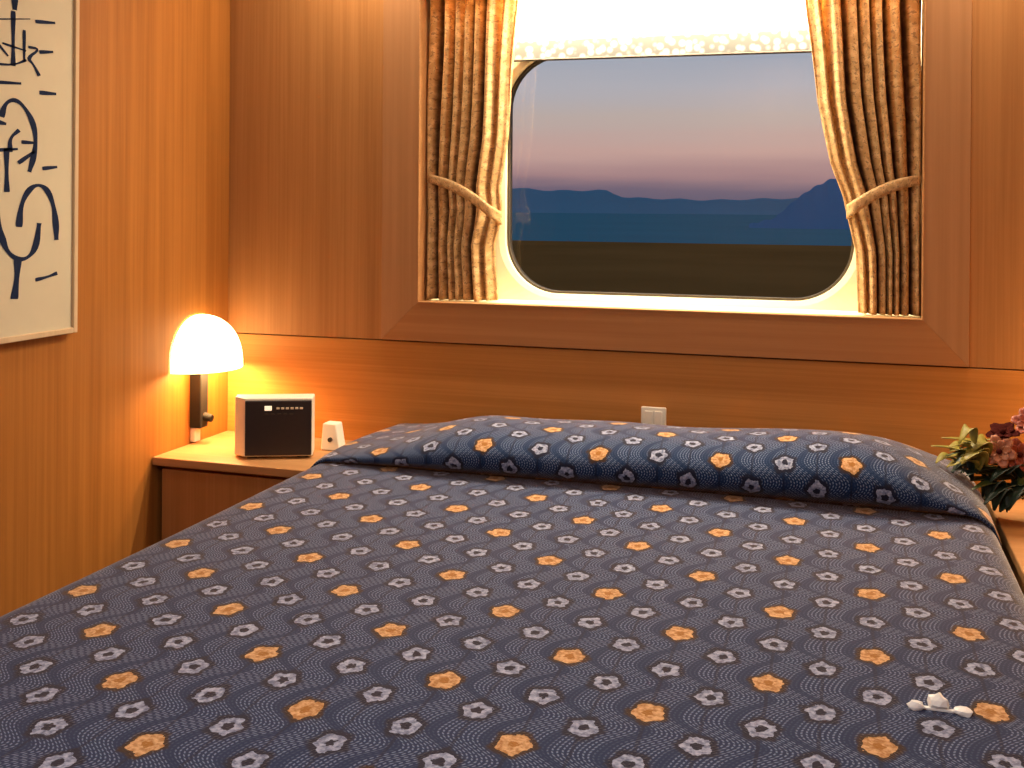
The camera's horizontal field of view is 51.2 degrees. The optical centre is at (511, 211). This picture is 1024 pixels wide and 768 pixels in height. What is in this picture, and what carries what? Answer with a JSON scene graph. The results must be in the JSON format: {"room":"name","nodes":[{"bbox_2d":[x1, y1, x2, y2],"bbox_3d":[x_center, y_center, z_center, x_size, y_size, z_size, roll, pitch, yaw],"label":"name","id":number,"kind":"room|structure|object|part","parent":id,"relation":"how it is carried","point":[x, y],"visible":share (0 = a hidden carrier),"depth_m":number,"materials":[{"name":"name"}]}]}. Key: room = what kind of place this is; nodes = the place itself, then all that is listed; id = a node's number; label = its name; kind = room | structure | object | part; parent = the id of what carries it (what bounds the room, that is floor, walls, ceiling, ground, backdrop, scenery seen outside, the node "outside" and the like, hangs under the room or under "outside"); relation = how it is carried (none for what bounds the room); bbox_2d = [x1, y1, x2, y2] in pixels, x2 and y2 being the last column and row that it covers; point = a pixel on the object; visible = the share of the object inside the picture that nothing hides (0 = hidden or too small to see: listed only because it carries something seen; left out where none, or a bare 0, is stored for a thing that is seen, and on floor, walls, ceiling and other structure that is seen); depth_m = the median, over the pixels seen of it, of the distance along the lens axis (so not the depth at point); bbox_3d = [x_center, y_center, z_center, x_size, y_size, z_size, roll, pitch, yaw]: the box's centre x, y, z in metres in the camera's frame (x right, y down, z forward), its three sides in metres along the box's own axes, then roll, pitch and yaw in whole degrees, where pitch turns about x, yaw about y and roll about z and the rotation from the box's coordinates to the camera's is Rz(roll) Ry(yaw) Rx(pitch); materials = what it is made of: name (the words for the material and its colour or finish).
{"room":"ship cabin","nodes":[
{"label":"ship cabin","id":0,"kind":"room"},
{"bbox_2d":[0,0,229,616],"bbox_3d":[-1.426,0.112,1.598,0.220,2.110,3.740,0,0,17],"label":"wall","id":1,"kind":"structure","parent":0,"point":[85,414],"depth_m":2.68,"materials":[{"name":"brown wood"}]},
{"bbox_2d":[0,0,79,343],"bbox_3d":[-1.127,-0.216,2.134,0.025,0.993,0.740,0,0,17],"label":"picture","id":2,"kind":"object","parent":1,"relation":"attached to","point":[39,39],"visible":1,"depth_m":2.37,"materials":[{"name":"paper"}]},
{"bbox_2d":[170,314,242,441],"bbox_3d":[-0.821,0.463,2.965,0.125,0.350,0.254,0,0,17],"label":"wall lamp","id":3,"kind":"object","parent":1,"relation":"attached to","point":[204,344],"visible":1,"depth_m":2.91,"materials":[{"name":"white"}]},
{"bbox_3d":[-0.818,0.362,2.964,0.121,0.148,0.254,0,0,17],"label":"lamp shade","id":4,"kind":"part","parent":3,"relation":"part of","materials":[{"name":"white glass"}]},
{"bbox_3d":[-0.841,0.570,2.958,0.028,0.026,0.024,0,0,17],"label":"switch knob","id":5,"kind":"part","parent":3,"relation":"part of","materials":[{"name":"black plastic"}]},
{"bbox_2d":[227,0,1023,494],"bbox_3d":[0.409,0.123,2.864,2.527,2.110,0.228,0,0,17],"label":"wall","id":6,"kind":"structure","parent":0,"point":[306,124],"depth_m":2.97,"materials":[{"name":"brown wood"}]},
{"bbox_3d":[-0.591,-0.292,3.064,0.494,1.296,0.012,0,0,17],"label":"wall panel","id":7,"kind":"part","parent":6,"relation":"part of","materials":[{"name":"brown wood"}]},
{"bbox_3d":[0.372,0.772,2.763,2.527,0.811,0.012,0,0,17],"label":"headboard panel","id":8,"kind":"part","parent":6,"relation":"part of","materials":[{"name":"brown wood"}]},
{"bbox_2d":[641,406,665,424],"bbox_3d":[0.365,0.536,2.753,0.065,0.064,0.011,0,0,17],"label":"light switch","id":9,"kind":"object","parent":6,"relation":"attached to","point":[649,415],"visible":0.54,"depth_m":2.75,"materials":[{"name":"plastic"}]},
{"bbox_2d":[381,0,971,366],"bbox_3d":[0.394,-0.185,2.850,1.511,1.094,0.224,0,0,17],"label":"window","id":10,"kind":"structure","parent":6,"relation":"in","point":[827,324],"depth_m":2.77,"materials":[{"name":"brown wood"}]},
{"bbox_3d":[-0.305,-0.191,2.966,0.108,1.093,0.024,0,0,17],"label":"frame","id":11,"kind":"part","parent":10,"relation":"part of","materials":[{"name":"brown wood"}]},
{"bbox_2d":[426,0,518,300],"bbox_3d":[-0.111,-0.186,2.966,0.256,0.865,0.087,0,0,17],"label":"curtain","id":12,"kind":"object","parent":10,"relation":"hanging from","point":[472,42],"visible":1,"depth_m":2.95,"materials":[{"name":"beige fabric"}]},
{"bbox_2d":[514,0,811,61],"bbox_3d":[0.478,-0.517,2.877,1.032,0.206,0.018,0,0,17],"label":"roller blind","id":13,"kind":"object","parent":10,"relation":"attached to","point":[546,30],"visible":0.77,"depth_m":2.90,"materials":[{"name":"fabric"}]},
{"bbox_3d":[0.361,0.309,2.758,1.510,0.106,0.024,0,0,17],"label":"frame","id":14,"kind":"part","parent":10,"relation":"part of","materials":[{"name":"brown wood"}]},
{"bbox_2d":[805,0,921,315],"bbox_3d":[0.867,-0.179,2.660,0.284,0.865,0.087,0,0,17],"label":"curtain","id":15,"kind":"object","parent":10,"relation":"hanging from","point":[866,54],"visible":1,"depth_m":2.63,"materials":[{"name":"beige fabric"}]},
{"bbox_3d":[1.037,-0.180,2.547,0.101,1.093,0.024,0,0,17],"label":"frame","id":16,"kind":"part","parent":10,"relation":"part of","materials":[{"name":"brown wood"}]},
{"bbox_3d":[1.338,-0.277,2.461,0.520,1.296,0.012,0,0,17],"label":"wall panel","id":17,"kind":"part","parent":6,"relation":"part of","materials":[{"name":"brown wood"}]},
{"bbox_3d":[-0.123,1.227,1.190,2.967,0.100,3.740,0,0,17],"label":"floor","id":18,"kind":"structure","parent":0,"visible":0},
{"bbox_2d":[152,431,352,539],"bbox_3d":[-0.645,0.907,2.887,0.511,0.526,0.356,0,0,17],"label":"nightstand","id":19,"kind":"object","parent":18,"relation":"on","point":[201,479],"visible":0.25,"depth_m":2.78,"materials":[{"name":"brown wood"}]},
{"bbox_3d":[-0.689,0.889,2.746,0.483,0.422,0.018,0,0,17],"label":"door","id":20,"kind":"part","parent":19,"relation":"part of","materials":[{"name":"brown wood"}]},
{"bbox_2d":[235,394,314,457],"bbox_3d":[-0.626,0.565,2.812,0.204,0.157,0.080,0,0,-6],"label":"clock radio","id":21,"kind":"object","parent":19,"relation":"on","point":[265,424],"visible":1,"depth_m":2.78,"materials":[{"name":"plastic"}]},
{"bbox_2d":[321,421,344,450],"bbox_3d":[-0.484,0.609,2.897,0.057,0.072,0.050,0,0,17],"label":"box","id":22,"kind":"object","parent":19,"relation":"on","point":[332,432],"visible":0.82,"depth_m":2.88,"materials":[{"name":"plastic"}]},
{"bbox_2d":[0,415,1023,767],"bbox_3d":[0.067,0.827,1.775,1.509,0.700,2.045,0,0,17],"label":"bed","id":23,"kind":"object","parent":18,"relation":"on","point":[494,591],"visible":1,"depth_m":1.55,"materials":[{"name":"blue fabric"}]},
{"bbox_2d":[310,415,1001,545],"bbox_3d":[0.298,0.564,2.509,1.503,0.173,0.507,0,0,17],"label":"pillow","id":24,"kind":"object","parent":23,"relation":"on","point":[821,471],"depth_m":2.28,"materials":[{"name":"blue fabric"}]},
{"bbox_2d":[906,692,972,717],"bbox_3d":[0.512,0.590,1.281,0.075,0.025,0.028,0,0,17],"label":"candy","id":25,"kind":"object","parent":23,"relation":"on","point":[936,702],"visible":1,"depth_m":1.28,"materials":[{"name":"white food"}]},
{"bbox_2d":[984,496,1023,594],"bbox_3d":[1.244,0.922,2.141,0.487,0.526,0.651,0,0,17],"label":"base cabinet","id":26,"kind":"object","parent":18,"relation":"on","point":[1009,526],"visible":0.13,"depth_m":2.20,"materials":[{"name":"brown wood"}]},
{"bbox_2d":[931,407,1023,512],"bbox_3d":[1.044,0.535,2.246,0.301,0.245,0.166,0,0,-1],"label":"flower arrangement","id":27,"kind":"object","parent":26,"relation":"on","point":[1007,454],"visible":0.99,"depth_m":2.21,"materials":[{"name":"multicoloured plant"}]},
{"bbox_3d":[1.054,0.570,2.244,0.162,0.059,0.112,0,0,17],"label":"stem","id":28,"kind":"part","parent":27,"relation":"part of","materials":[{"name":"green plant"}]},
{"bbox_3d":[1.052,0.578,2.251,0.170,0.043,0.099,0,0,17],"label":"stem","id":29,"kind":"part","parent":27,"relation":"part of","materials":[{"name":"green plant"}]},
{"bbox_3d":[1.052,0.577,2.252,0.170,0.045,0.096,0,0,17],"label":"stem","id":30,"kind":"part","parent":27,"relation":"part of","materials":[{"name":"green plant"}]},
{"label":"outside","id":31,"kind":"structure","parent":0,"visible":0},
{"bbox_2d":[512,240,850,297],"bbox_3d":[-5.535,3.693,66.165,230.000,0.500,115.000,0,0,17],"label":"ground","id":32,"kind":"structure","parent":31,"point":[758,270],"depth_m":68.05,"materials":[{"name":"brown soil"}]},
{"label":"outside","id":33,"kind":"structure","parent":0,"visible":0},
{"bbox_2d":[749,179,849,228],"bbox_3d":[91.914,-2.811,285.585,61.050,14.788,60.000,0,0,17],"label":"headland","id":34,"kind":"structure","parent":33,"point":[821,207],"depth_m":269.91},
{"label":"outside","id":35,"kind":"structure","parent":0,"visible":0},
{"bbox_2d":[512,188,797,214],"bbox_3d":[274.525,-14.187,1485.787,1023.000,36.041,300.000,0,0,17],"label":"hills","id":36,"kind":"structure","parent":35,"point":[524,200],"depth_m":1422.91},
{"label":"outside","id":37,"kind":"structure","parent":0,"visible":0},
{"bbox_2d":[512,213,851,245],"bbox_3d":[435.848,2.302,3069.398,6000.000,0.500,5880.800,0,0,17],"label":"sea","id":38,"kind":"structure","parent":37,"point":[586,227],"depth_m":228.10,"materials":[{"name":"blue liquid"}]}
]}

